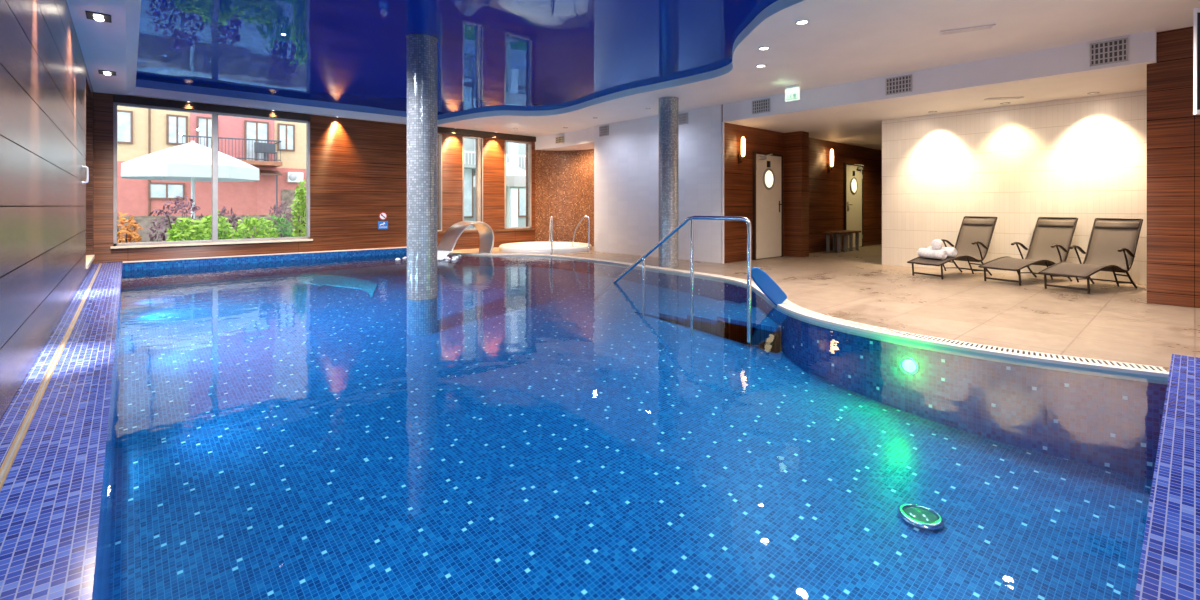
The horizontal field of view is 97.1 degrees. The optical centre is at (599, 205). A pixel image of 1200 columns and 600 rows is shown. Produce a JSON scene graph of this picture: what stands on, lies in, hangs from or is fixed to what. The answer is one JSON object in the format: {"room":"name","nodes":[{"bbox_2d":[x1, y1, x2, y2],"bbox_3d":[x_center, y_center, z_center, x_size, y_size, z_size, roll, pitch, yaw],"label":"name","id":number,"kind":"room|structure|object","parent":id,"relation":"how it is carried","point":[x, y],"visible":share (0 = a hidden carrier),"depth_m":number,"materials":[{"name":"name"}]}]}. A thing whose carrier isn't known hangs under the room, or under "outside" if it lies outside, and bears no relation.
{"room":"indoor swimming pool","nodes":[
{"label":"indoor swimming pool","id":0,"kind":"room"},
{"bbox_2d":[0,0,93,419],"bbox_3d":[-3.912,-0.500,3.579,0.300,3.000,12.350,0,0,-42],"label":"wall","id":1,"kind":"structure","parent":0,"point":[47,93],"depth_m":3.13,"materials":[{"name":"brown wood"}]},
{"bbox_2d":[82,165,88,183],"bbox_3d":[-5.926,-0.360,6.105,0.054,0.216,0.036,0,0,-42],"label":"handle","id":2,"kind":"object","parent":1,"relation":"attached to","point":[86,167],"visible":1,"depth_m":6.11,"materials":[{"name":"silver metal"}]},
{"bbox_2d":[86,255,94,268],"bbox_3d":[-7.061,0.757,7.203,0.220,0.055,1.750,0,0,-42],"label":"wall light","id":3,"kind":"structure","parent":1,"relation":"attached to","point":[89,258],"depth_m":7.24,"materials":[{"name":"white glass"}]},
{"bbox_2d":[0,262,122,599],"bbox_3d":[-3.611,1.440,3.714,0.330,1.120,12.150,0,0,-42],"label":"ledge","id":4,"kind":"object","parent":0,"point":[57,492],"visible":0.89,"depth_m":1.90,"materials":[{"name":"tile"}]},
{"bbox_2d":[0,263,101,490],"bbox_3d":[-4.020,0.878,4.053,0.025,0.006,10.800,0,0,-42],"label":"strip","id":5,"kind":"object","parent":4,"relation":"on","point":[11,455],"visible":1,"depth_m":2.34,"materials":[{"name":"gold metal"}]},
{"bbox_2d":[123,248,406,287],"bbox_3d":[-5.592,1.445,10.065,5.160,1.110,0.130,0,0,-42],"label":"ledge","id":6,"kind":"object","parent":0,"point":[209,262],"visible":0.14,"depth_m":9.38,"materials":[{"name":"tile"}]},
{"bbox_2d":[94,92,534,262],"bbox_3d":[-4.763,-0.500,10.991,8.890,3.000,0.250,0,0,-42],"label":"wall","id":7,"kind":"structure","parent":0,"point":[358,168],"depth_m":10.64,"materials":[{"name":"brown wood"}]},
{"bbox_2d":[111,95,312,248],"bbox_3d":[-6.583,-0.532,9.223,2.840,2.395,0.150,0,0,-42],"label":"window","id":8,"kind":"structure","parent":7,"relation":"in","point":[126,101],"depth_m":9.12,"materials":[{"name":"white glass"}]},
{"bbox_2d":[123,247,406,262],"bbox_3d":[-5.569,0.882,10.039,5.160,0.015,0.100,0,0,-42],"label":"trim","id":9,"kind":"structure","parent":7,"relation":"attached to","point":[393,247],"depth_m":9.45,"materials":[{"name":"blue tile"}]},
{"bbox_2d":[378,221,387,228],"bbox_3d":[-4.516,0.398,11.036,0.200,0.165,0.020,0,0,-42],"label":"information sign","id":10,"kind":"object","parent":7,"relation":"attached to","point":[381,224],"visible":1,"depth_m":11.04,"materials":[{"name":"blue plastic"}]},
{"bbox_2d":[379,212,386,219],"bbox_3d":[-4.514,0.210,11.034,0.170,0.170,0.018,0,0,-42],"label":"prohibition sign","id":11,"kind":"object","parent":7,"relation":"attached to","point":[382,215],"visible":1,"depth_m":11.03,"materials":[{"name":"white plastic"}]},
{"bbox_2d":[437,133,441,231],"bbox_3d":[-3.657,-0.525,11.861,0.220,2.190,0.102,0,0,-42],"label":"window","id":12,"kind":"structure","parent":7,"relation":"in","point":[440,135],"depth_m":11.89,"materials":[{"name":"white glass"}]},
{"bbox_2d":[462,136,482,230],"bbox_3d":[-3.001,-0.525,12.440,0.530,2.190,0.112,0,0,-42],"label":"window","id":13,"kind":"structure","parent":7,"relation":"in","point":[478,140],"depth_m":12.50,"materials":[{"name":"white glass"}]},
{"bbox_2d":[437,126,535,141],"bbox_3d":[-2.736,-1.705,12.609,2.890,0.130,0.070,0,0,-42],"label":"trim","id":14,"kind":"structure","parent":7,"relation":"attached to","point":[447,130],"depth_m":12.56,"materials":[{"name":"brown wood"}]},
{"bbox_2d":[437,228,535,233],"bbox_3d":[-2.712,0.595,12.642,2.810,0.040,0.055,0,0,-42],"label":"trim","id":15,"kind":"structure","parent":7,"relation":"attached to","point":[533,228],"depth_m":12.96,"materials":[{"name":"brown wood"}]},
{"bbox_2d":[504,140,531,228],"bbox_3d":[-2.071,-0.525,13.275,0.790,2.190,0.102,0,0,-42],"label":"window","id":16,"kind":"structure","parent":7,"relation":"in","point":[505,141],"depth_m":13.48,"materials":[{"name":"clear glass"}]},
{"bbox_2d":[535,149,593,245],"bbox_3d":[-0.496,-0.300,13.018,1.000,2.600,2.380,0,0,-42],"label":"wall","id":17,"kind":"structure","parent":0,"point":[564,180],"depth_m":13.71,"materials":[{"name":"orange tile"}]},
{"bbox_2d":[535,127,593,150],"bbox_3d":[-0.361,-1.720,13.138,1.460,0.560,2.420,0,0,-42],"label":"bulkhead","id":18,"kind":"object","parent":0,"point":[583,139],"visible":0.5,"depth_m":12.84,"materials":[{"name":"white paint"}]},
{"bbox_2d":[555,136,562,143],"bbox_3d":[-0.989,-1.610,12.914,0.016,0.160,0.300,0,0,-42],"label":"air vent","id":19,"kind":"object","parent":18,"relation":"attached to","point":[557,139],"visible":1,"depth_m":12.93,"materials":[{"name":"beige metal"}]},
{"bbox_2d":[110,262,1152,599],"bbox_3d":[-1.332,1.529,6.380,6.700,0.623,11.200,0,0,-42],"label":"pool water","id":20,"kind":"structure","parent":0,"point":[291,438],"depth_m":3.29,"materials":[{"name":"liquid"}]},
{"bbox_2d":[297,274,377,297],"bbox_3d":[-4.228,1.277,8.645,0.852,0.071,2.935,0,0,-42],"label":"mosaic","id":21,"kind":"object","parent":20,"relation":"on","point":[369,287],"visible":0.96,"depth_m":8.70},
{"bbox_2d":[122,253,641,288],"bbox_3d":[-1.376,1.018,6.335,6.493,0.001,11.110,0,0,-42],"label":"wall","id":22,"kind":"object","parent":20,"relation":"in","point":[204,270],"visible":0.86,"depth_m":8.92,"materials":[{"name":"blue tile"}]},
{"bbox_2d":[395,255,460,260],"bbox_3d":[-3.190,0.997,10.219,1.225,0.055,1.124,0,0,18],"label":"foam","id":23,"kind":"object","parent":22,"relation":"on","point":[454,257],"visible":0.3,"depth_m":10.10,"materials":[{"name":"white liquid"}]},
{"bbox_2d":[406,33,437,335],"bbox_3d":[-1.982,0.064,5.908,0.340,3.873,0.340,0,0,-42],"label":"column","id":24,"kind":"structure","parent":20,"relation":"on","point":[421,47],"depth_m":5.77,"materials":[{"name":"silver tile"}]},
{"bbox_2d":[634,300,781,352],"bbox_3d":[1.674,1.600,6.487,1.570,0.800,1.960,0,0,-42],"label":"steps","id":25,"kind":"structure","parent":20,"relation":"on","point":[727,319],"depth_m":5.81,"materials":[{"name":"tile"}]},
{"bbox_2d":[593,216,751,342],"bbox_3d":[0.658,1.047,6.370,0.115,1.886,2.814,0,0,-35],"label":"pool handrail","id":26,"kind":"object","parent":25,"relation":"on","point":[691,218],"visible":0.82,"depth_m":5.79,"materials":[{"name":"metal"}]},
{"bbox_2d":[898,504,943,529],"bbox_3d":[1.722,1.659,2.847,0.212,0.030,0.212,0,0,-42],"label":"lamp","id":27,"kind":"object","parent":20,"relation":"on","point":[919,516],"visible":1,"depth_m":2.82,"materials":[{"name":"metal"}]},
{"bbox_2d":[66,0,1199,136],"bbox_3d":[-0.154,-1.817,6.794,9.590,0.135,12.250,0,0,-42],"label":"ceiling","id":28,"kind":"structure","parent":0,"point":[843,41],"depth_m":5.81,"materials":[{"name":"paint"}]},
{"bbox_2d":[85,11,111,22],"bbox_3d":[-4.626,-1.738,4.892,0.170,0.022,0.260,0,0,-42],"label":"recessed light","id":29,"kind":"object","parent":28,"relation":"in","point":[90,15],"visible":1,"depth_m":4.87,"materials":[{"name":"white"}]},
{"bbox_2d":[98,70,115,75],"bbox_3d":[-6.456,-1.738,6.945,0.170,0.022,0.260,0,0,-42],"label":"recessed light","id":30,"kind":"object","parent":28,"relation":"in","point":[105,72],"visible":1,"depth_m":6.92,"materials":[{"name":"white"}]},
{"bbox_2d":[136,0,777,119],"bbox_3d":[-1.091,-1.875,5.959,6.700,0.001,12.250,0,0,-42],"label":"ceiling panel","id":31,"kind":"object","parent":28,"relation":"attached to","point":[349,55],"visible":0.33,"depth_m":6.31,"materials":[{"name":"blue plastic"}]},
{"bbox_2d":[758,46,769,49],"bbox_3d":[1.837,-1.765,5.936,0.135,0.010,0.135,0,0,-42],"label":"recessed light","id":32,"kind":"object","parent":28,"relation":"in","point":[762,47],"visible":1,"depth_m":5.93,"materials":[{"name":"white paint"}]},
{"bbox_2d":[785,85,799,101],"bbox_3d":[2.829,-1.659,7.798,0.040,0.219,0.220,0,0,-42],"label":"exit sign","id":33,"kind":"object","parent":28,"relation":"hanging from","point":[792,93],"visible":1,"depth_m":7.78,"materials":[{"name":"white plastic"}]},
{"bbox_2d":[795,19,809,24],"bbox_3d":[1.944,-1.765,5.094,0.135,0.010,0.135,0,0,-42],"label":"recessed light","id":34,"kind":"object","parent":28,"relation":"in","point":[804,21],"visible":1,"depth_m":5.09,"materials":[{"name":"white paint"}]},
{"bbox_2d":[939,24,995,34],"bbox_3d":[3.670,-1.763,5.306,0.460,0.012,0.120,0,0,28],"label":"ceiling vent","id":35,"kind":"object","parent":28,"relation":"in","point":[984,27],"visible":1,"depth_m":5.28,"materials":[{"name":"white paint"}]},
{"bbox_2d":[1193,8,1199,114],"bbox_3d":[5.054,-1.232,4.102,1.056,1.074,0.172,0,0,0],"label":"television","id":36,"kind":"object","parent":28,"relation":"hanging from","point":[1196,12],"visible":1,"depth_m":4.03,"materials":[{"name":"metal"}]},
{"bbox_2d":[722,104,881,262],"bbox_3d":[4.852,-0.500,11.796,7.460,3.000,0.240,0,0,-42],"label":"wall","id":37,"kind":"structure","parent":0,"point":[826,190],"depth_m":11.44,"materials":[{"name":"brown wood"}]},
{"bbox_2d":[722,122,723,263],"bbox_3d":[2.138,-0.230,9.211,0.032,2.460,0.030,0,0,-42],"label":"trim","id":38,"kind":"structure","parent":37,"relation":"attached to","point":[722,122],"depth_m":9.20,"materials":[{"name":"white paint"}]},
{"bbox_2d":[738,137,744,163],"bbox_3d":[2.544,-1.000,9.497,0.076,0.480,0.123,0,0,-42],"label":"wall sconce","id":39,"kind":"object","parent":37,"relation":"attached to","point":[742,154],"visible":1,"depth_m":9.46,"materials":[{"name":"white glass"}]},
{"bbox_2d":[753,151,782,259],"bbox_3d":[3.281,-0.005,10.095,1.010,2.010,0.210,0,0,-42],"label":"door","id":40,"kind":"structure","parent":37,"relation":"in","point":[767,167],"depth_m":10.11,"materials":[{"name":"beige paint"}]},
{"bbox_2d":[828,149,833,172],"bbox_3d":[5.144,-1.010,11.814,0.076,0.520,0.123,0,0,-42],"label":"wall sconce","id":41,"kind":"object","parent":37,"relation":"attached to","point":[831,164],"visible":1,"depth_m":11.78,"materials":[{"name":"white glass"}]},
{"bbox_2d":[844,163,863,247],"bbox_3d":[6.129,-0.005,12.633,0.980,2.010,0.210,0,0,-42],"label":"door","id":42,"kind":"structure","parent":37,"relation":"in","point":[853,173],"depth_m":12.66,"materials":[{"name":"beige paint"}]},
{"bbox_2d":[437,256,1166,478],"bbox_3d":[0.392,1.502,7.848,1.608,0.996,11.116,0,0,-38],"label":"wall","id":43,"kind":"structure","parent":0,"point":[1114,424],"depth_m":3.67,"materials":[{"name":"tile"}]},
{"bbox_2d":[900,357,918,374],"bbox_3d":[2.341,1.210,4.017,0.030,0.149,0.149,0,0,-35],"label":"lamp","id":44,"kind":"object","parent":43,"relation":"attached to","point":[908,365],"visible":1,"depth_m":4.00,"materials":[{"name":"glass"}]},
{"bbox_2d":[453,244,1199,371],"bbox_3d":[3.824,1.000,10.372,10.690,0.001,12.200,0,0,-42],"label":"floor","id":45,"kind":"structure","parent":0,"point":[1111,322],"depth_m":5.38,"materials":[{"name":"tile"}]},
{"bbox_2d":[437,221,493,258],"bbox_3d":[-2.788,0.674,10.787,0.480,0.716,1.335,0,0,37],"label":"cannon","id":46,"kind":"object","parent":45,"relation":"on","point":[449,239],"visible":0.88,"depth_m":10.73,"materials":[{"name":"metal"}]},
{"bbox_2d":[499,242,591,253],"bbox_3d":[-1.245,0.943,12.191,2.120,0.115,2.120,0,0,-42],"label":"hot tub","id":47,"kind":"object","parent":45,"relation":"on","point":[519,247],"visible":0.92,"depth_m":11.54,"materials":[{"name":"white plastic"}]},
{"bbox_2d":[549,216,552,253],"bbox_3d":[-1.038,0.603,11.198,0.080,0.795,0.524,0,0,-11],"label":"handrail","id":48,"kind":"object","parent":45,"relation":"on","point":[551,217],"visible":0.92,"depth_m":10.97,"materials":[{"name":"metal"}]},
{"bbox_2d":[572,215,589,251],"bbox_3d":[-0.425,0.603,11.617,0.525,0.795,0.078,0,0,35],"label":"handrail","id":49,"kind":"object","parent":45,"relation":"on","point":[585,215],"visible":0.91,"depth_m":11.48,"materials":[{"name":"metal"}]},
{"bbox_2d":[658,96,678,267],"bbox_3d":[1.125,-0.384,8.704,0.340,2.768,0.340,0,0,-42],"label":"column","id":50,"kind":"structure","parent":45,"relation":"on","point":[668,105],"depth_m":8.56,"materials":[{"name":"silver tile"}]},
{"bbox_2d":[784,131,808,256],"bbox_3d":[3.903,-0.255,10.576,0.300,2.510,0.400,0,0,-42],"label":"wall pier","id":51,"kind":"object","parent":45,"relation":"on","point":[796,144],"visible":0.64,"depth_m":10.45,"materials":[{"name":"brown wood"}]},
{"bbox_2d":[450,251,1168,384],"bbox_3d":[0.441,1.028,7.910,1.785,0.065,11.161,0,0,-38],"label":"drain grating","id":52,"kind":"object","parent":45,"relation":"on","point":[1112,369],"visible":0.84,"depth_m":3.86,"materials":[{"name":"white plastic"}]},
{"bbox_2d":[751,267,786,305],"bbox_3d":[1.713,0.820,5.389,0.387,0.400,0.056,0,0,-7],"label":"kickboard","id":53,"kind":"object","parent":52,"relation":"on","point":[776,295],"visible":0.92,"depth_m":5.37,"materials":[{"name":"blue plastic"}]},
{"bbox_2d":[823,230,860,252],"bbox_3d":[5.389,0.780,11.780,1.120,0.440,0.360,0,0,-42],"label":"bench","id":54,"kind":"object","parent":45,"relation":"on","point":[837,235],"visible":1,"depth_m":11.64,"materials":[{"name":"brown wood"}]},
{"bbox_2d":[907,216,997,278],"bbox_3d":[5.030,0.576,7.561,1.324,0.847,0.509,0,0,-25],"label":"sun lounger","id":55,"kind":"object","parent":45,"relation":"on","point":[975,234],"visible":0.8,"depth_m":7.68,"materials":[{"name":"grey fabric"}]},
{"bbox_2d":[917,248,946,258],"bbox_3d":[4.641,0.665,7.404,0.139,0.139,0.374,0,0,-21],"label":"rolled towel","id":56,"kind":"object","parent":55,"relation":"on","point":[922,252],"visible":1,"depth_m":7.34,"materials":[{"name":"white fabric"}]},
{"bbox_2d":[931,239,942,248],"bbox_3d":[4.717,0.532,7.417,0.135,0.135,0.314,0,0,36],"label":"rolled towel","id":57,"kind":"object","parent":56,"relation":"on","point":[937,243],"visible":1,"depth_m":7.30,"materials":[{"name":"white fabric"}]},
{"bbox_2d":[928,246,956,256],"bbox_3d":[4.789,0.638,7.428,0.135,0.135,0.374,0,0,-23],"label":"rolled towel","id":58,"kind":"object","parent":55,"relation":"on","point":[951,252],"visible":0.51,"depth_m":7.27,"materials":[{"name":"white fabric"}]},
{"bbox_2d":[978,217,1077,285],"bbox_3d":[5.658,0.576,6.998,1.324,0.847,0.509,0,0,-23],"label":"sun lounger","id":59,"kind":"object","parent":45,"relation":"on","point":[1052,237],"visible":0.91,"depth_m":7.10,"materials":[{"name":"grey fabric"}]},
{"bbox_2d":[1038,218,1142,293],"bbox_3d":[5.919,0.576,6.384,1.324,0.847,0.509,0,0,-25],"label":"sun lounger","id":60,"kind":"object","parent":45,"relation":"on","point":[1112,245],"visible":1,"depth_m":6.50,"materials":[{"name":"grey fabric"}]},
{"bbox_2d":[594,30,1156,262],"bbox_3d":[2.835,-0.500,8.633,0.280,3.000,8.600,0,0,-42],"label":"wall","id":61,"kind":"structure","parent":0,"point":[626,160],"depth_m":9.49,"materials":[{"name":"paint"}]},
{"bbox_2d":[599,125,608,136],"bbox_3d":[0.084,-1.627,11.499,0.016,0.215,0.300,0,0,-42],"label":"air vent","id":62,"kind":"object","parent":61,"relation":"in","point":[603,130],"visible":1,"depth_m":11.49,"materials":[{"name":"metal"}]},
{"bbox_2d":[679,112,687,124],"bbox_3d":[1.540,-1.623,9.864,0.016,0.205,0.240,0,0,-42],"label":"air vent","id":63,"kind":"object","parent":61,"relation":"in","point":[683,117],"visible":0.77,"depth_m":9.86,"materials":[{"name":"metal"}]},
{"bbox_2d":[752,98,769,113],"bbox_3d":[2.625,-1.627,8.647,0.016,0.215,0.320,0,0,-42],"label":"air vent","id":64,"kind":"object","parent":61,"relation":"in","point":[763,105],"visible":1,"depth_m":8.64,"materials":[{"name":"metal"}]},
{"bbox_2d":[886,74,911,94],"bbox_3d":[4.002,-1.623,7.101,0.016,0.225,0.320,0,0,-42],"label":"air vent","id":65,"kind":"object","parent":61,"relation":"in","point":[900,84],"visible":1,"depth_m":7.10,"materials":[{"name":"metal"}]},
{"bbox_2d":[1090,37,1127,65],"bbox_3d":[5.356,-1.620,5.582,0.016,0.240,0.290,0,0,-42],"label":"air vent","id":66,"kind":"object","parent":61,"relation":"in","point":[1111,51],"visible":1,"depth_m":5.58,"materials":[{"name":"metal"}]},
{"bbox_2d":[730,65,1146,149],"bbox_3d":[7.092,-1.520,9.372,7.340,0.120,6.360,0,0,-42],"label":"ceiling","id":67,"kind":"structure","parent":0,"point":[860,125],"depth_m":7.70,"materials":[{"name":"paint"}]},
{"bbox_2d":[985,97,1023,99],"bbox_3d":[5.464,-1.453,7.171,0.420,0.012,0.120,0,0,13],"label":"ceiling vent","id":68,"kind":"object","parent":67,"relation":"in","point":[1002,98],"visible":1,"depth_m":7.14,"materials":[{"name":"white paint"}]},
{"bbox_2d":[882,90,1146,284],"bbox_3d":[5.971,-0.255,7.918,0.250,2.510,3.220,0,0,-42],"label":"wall","id":69,"kind":"structure","parent":0,"point":[1085,158],"depth_m":7.68,"materials":[{"name":"beige tile"}]},
{"bbox_2d":[1134,354,1199,599],"bbox_3d":[1.979,1.440,1.221,4.700,1.120,0.990,0,0,-42],"label":"ledge","id":70,"kind":"object","parent":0,"point":[1169,568],"visible":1,"depth_m":1.58,"materials":[{"name":"tile"}]},
{"bbox_2d":[1147,26,1199,307],"bbox_3d":[6.856,-0.500,5.593,2.020,3.000,1.430,0,0,-42],"label":"wall","id":71,"kind":"structure","parent":0,"point":[1173,131],"depth_m":5.32,"materials":[{"name":"brown wood"}]},
{"label":"outside","id":72,"kind":"structure","parent":0,"visible":0},
{"bbox_3d":[-20.049,1.350,30.018,70.000,0.200,48.500,0,0,-42],"label":"lawn","id":73,"kind":"structure","parent":72,"visible":0},
{"bbox_2d":[117,211,142,242],"bbox_3d":[-9.687,0.677,10.797,0.604,1.152,0.552,0,0,-42],"label":"shrub","id":74,"kind":"object","parent":73,"relation":"on","point":[130,232],"visible":0.54,"depth_m":10.79,"materials":[{"name":"orange plant"}]},
{"bbox_2d":[165,217,209,240],"bbox_3d":[-8.504,0.734,10.931,0.741,1.041,0.720,0,0,-15],"label":"shrub","id":75,"kind":"object","parent":73,"relation":"on","point":[175,235],"visible":0.52,"depth_m":10.80,"materials":[{"name":"green plant"}]},
{"bbox_2d":[117,106,305,218],"bbox_3d":[-17.610,-3.375,25.026,25.000,9.250,7.200,0,0,-42],"label":"apartment building","id":76,"kind":"structure","parent":73,"relation":"on","point":[140,131],"depth_m":22.52,"materials":[{"name":"paint"}]},
{"bbox_2d":[254,142,266,160],"bbox_3d":[-14.913,-2.375,23.277,0.400,0.850,0.400,0,0,-42],"label":"balcony chair","id":77,"kind":"object","parent":76,"relation":"on","point":[261,145],"visible":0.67,"depth_m":23.34,"materials":[{"name":"metal"}]},
{"bbox_2d":[265,143,276,161],"bbox_3d":[-14.614,-2.375,23.543,0.400,0.850,0.400,0,0,-42],"label":"balcony chair","id":78,"kind":"object","parent":76,"relation":"on","point":[266,144],"visible":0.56,"depth_m":23.59,"materials":[{"name":"metal"}]},
{"bbox_2d":[287,172,302,182],"bbox_3d":[-14.159,-1.330,24.610,0.640,0.460,0.292,0,0,-42],"label":"air conditioner","id":79,"kind":"object","parent":76,"relation":"attached to","point":[291,176],"visible":0.92,"depth_m":24.48,"materials":[{"name":"metal"}]},
{"bbox_2d":[289,173,296,180],"bbox_3d":[-14.155,-1.330,24.426,0.340,0.340,0.012,0,0,-42],"label":"fan grille","id":80,"kind":"object","parent":79,"relation":"attached to","point":[292,176],"depth_m":24.43,"materials":[{"name":"metal"}]},
{"bbox_2d":[197,210,232,239],"bbox_3d":[-8.521,0.678,11.678,0.783,1.194,0.724,0,0,-42],"label":"shrub","id":81,"kind":"object","parent":73,"relation":"on","point":[207,220],"visible":0.37,"depth_m":11.64,"materials":[{"name":"green plant"}]},
{"bbox_2d":[228,213,280,238],"bbox_3d":[-7.664,0.709,11.777,0.973,1.114,0.935,0,0,-42],"label":"shrub","id":82,"kind":"object","parent":73,"relation":"on","point":[252,223],"visible":0.54,"depth_m":11.64,"materials":[{"name":"green plant"}]},
{"bbox_2d":[290,179,305,236],"bbox_3d":[-6.786,0.316,12.036,0.472,1.870,0.489,0,0,-42],"label":"shrub","id":83,"kind":"object","parent":73,"relation":"on","point":[300,231],"visible":0.59,"depth_m":11.95,"materials":[{"name":"green plant"}]},
{"bbox_2d":[464,138,525,228],"bbox_3d":[-3.221,-1.375,20.301,7.800,5.250,3.400,0,0,-42],"label":"annex building","id":84,"kind":"structure","parent":73,"relation":"on","point":[515,152],"depth_m":18.64,"materials":[{"name":"white paint"}]},
{"bbox_2d":[473,163,525,226],"bbox_3d":[-2.738,-0.020,15.775,1.864,2.540,1.864,0,0,-42],"label":"parasol","id":85,"kind":"object","parent":73,"relation":"on","point":[515,176],"visible":0.41,"depth_m":15.11,"materials":[{"name":"white fabric"}]},
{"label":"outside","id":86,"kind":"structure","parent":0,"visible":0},
{"bbox_3d":[-10.684,1.240,18.004,20.000,0.020,11.900,0,0,-42],"label":"path","id":87,"kind":"object","parent":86,"visible":0},
{"bbox_2d":[147,195,202,241],"bbox_3d":[-9.355,0.485,11.780,1.030,1.538,1.037,0,0,-7],"label":"shrub","id":88,"kind":"object","parent":87,"relation":"on","point":[161,235],"visible":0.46,"depth_m":11.64,"materials":[{"name":"purple plant"}]},
{"bbox_2d":[121,141,259,219],"bbox_3d":[-10.383,-0.215,13.518,2.719,2.890,2.719,0,0,-42],"label":"parasol","id":89,"kind":"object","parent":87,"relation":"on","point":[192,161],"visible":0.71,"depth_m":12.77,"materials":[{"name":"white fabric"}]},
{"bbox_2d":[117,217,305,242],"bbox_3d":[-13.197,0.815,15.564,9.000,0.870,0.400,0,0,-42],"label":"wall","id":90,"kind":"structure","parent":87,"relation":"on","point":[144,223],"depth_m":15.46,"materials":[{"name":"stone"}]},
{"bbox_2d":[210,206,240,238],"bbox_3d":[-8.927,0.628,12.660,0.726,1.250,0.694,0,0,-42],"label":"shrub","id":91,"kind":"object","parent":87,"relation":"on","point":[222,213],"visible":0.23,"depth_m":12.64,"materials":[{"name":"purple plant"}]},
{"bbox_2d":[260,214,292,237],"bbox_3d":[-8.049,0.728,13.193,0.869,1.054,0.836,0,0,-42],"label":"shrub","id":92,"kind":"object","parent":87,"relation":"on","point":[279,220],"visible":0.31,"depth_m":13.17,"materials":[{"name":"green plant"}]},
{"bbox_2d":[268,199,297,236],"bbox_3d":[-9.389,0.524,15.732,0.910,1.458,0.936,0,0,-42],"label":"shrub","id":93,"kind":"object","parent":87,"relation":"on","point":[287,214],"visible":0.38,"depth_m":15.65,"materials":[{"name":"purple plant"}]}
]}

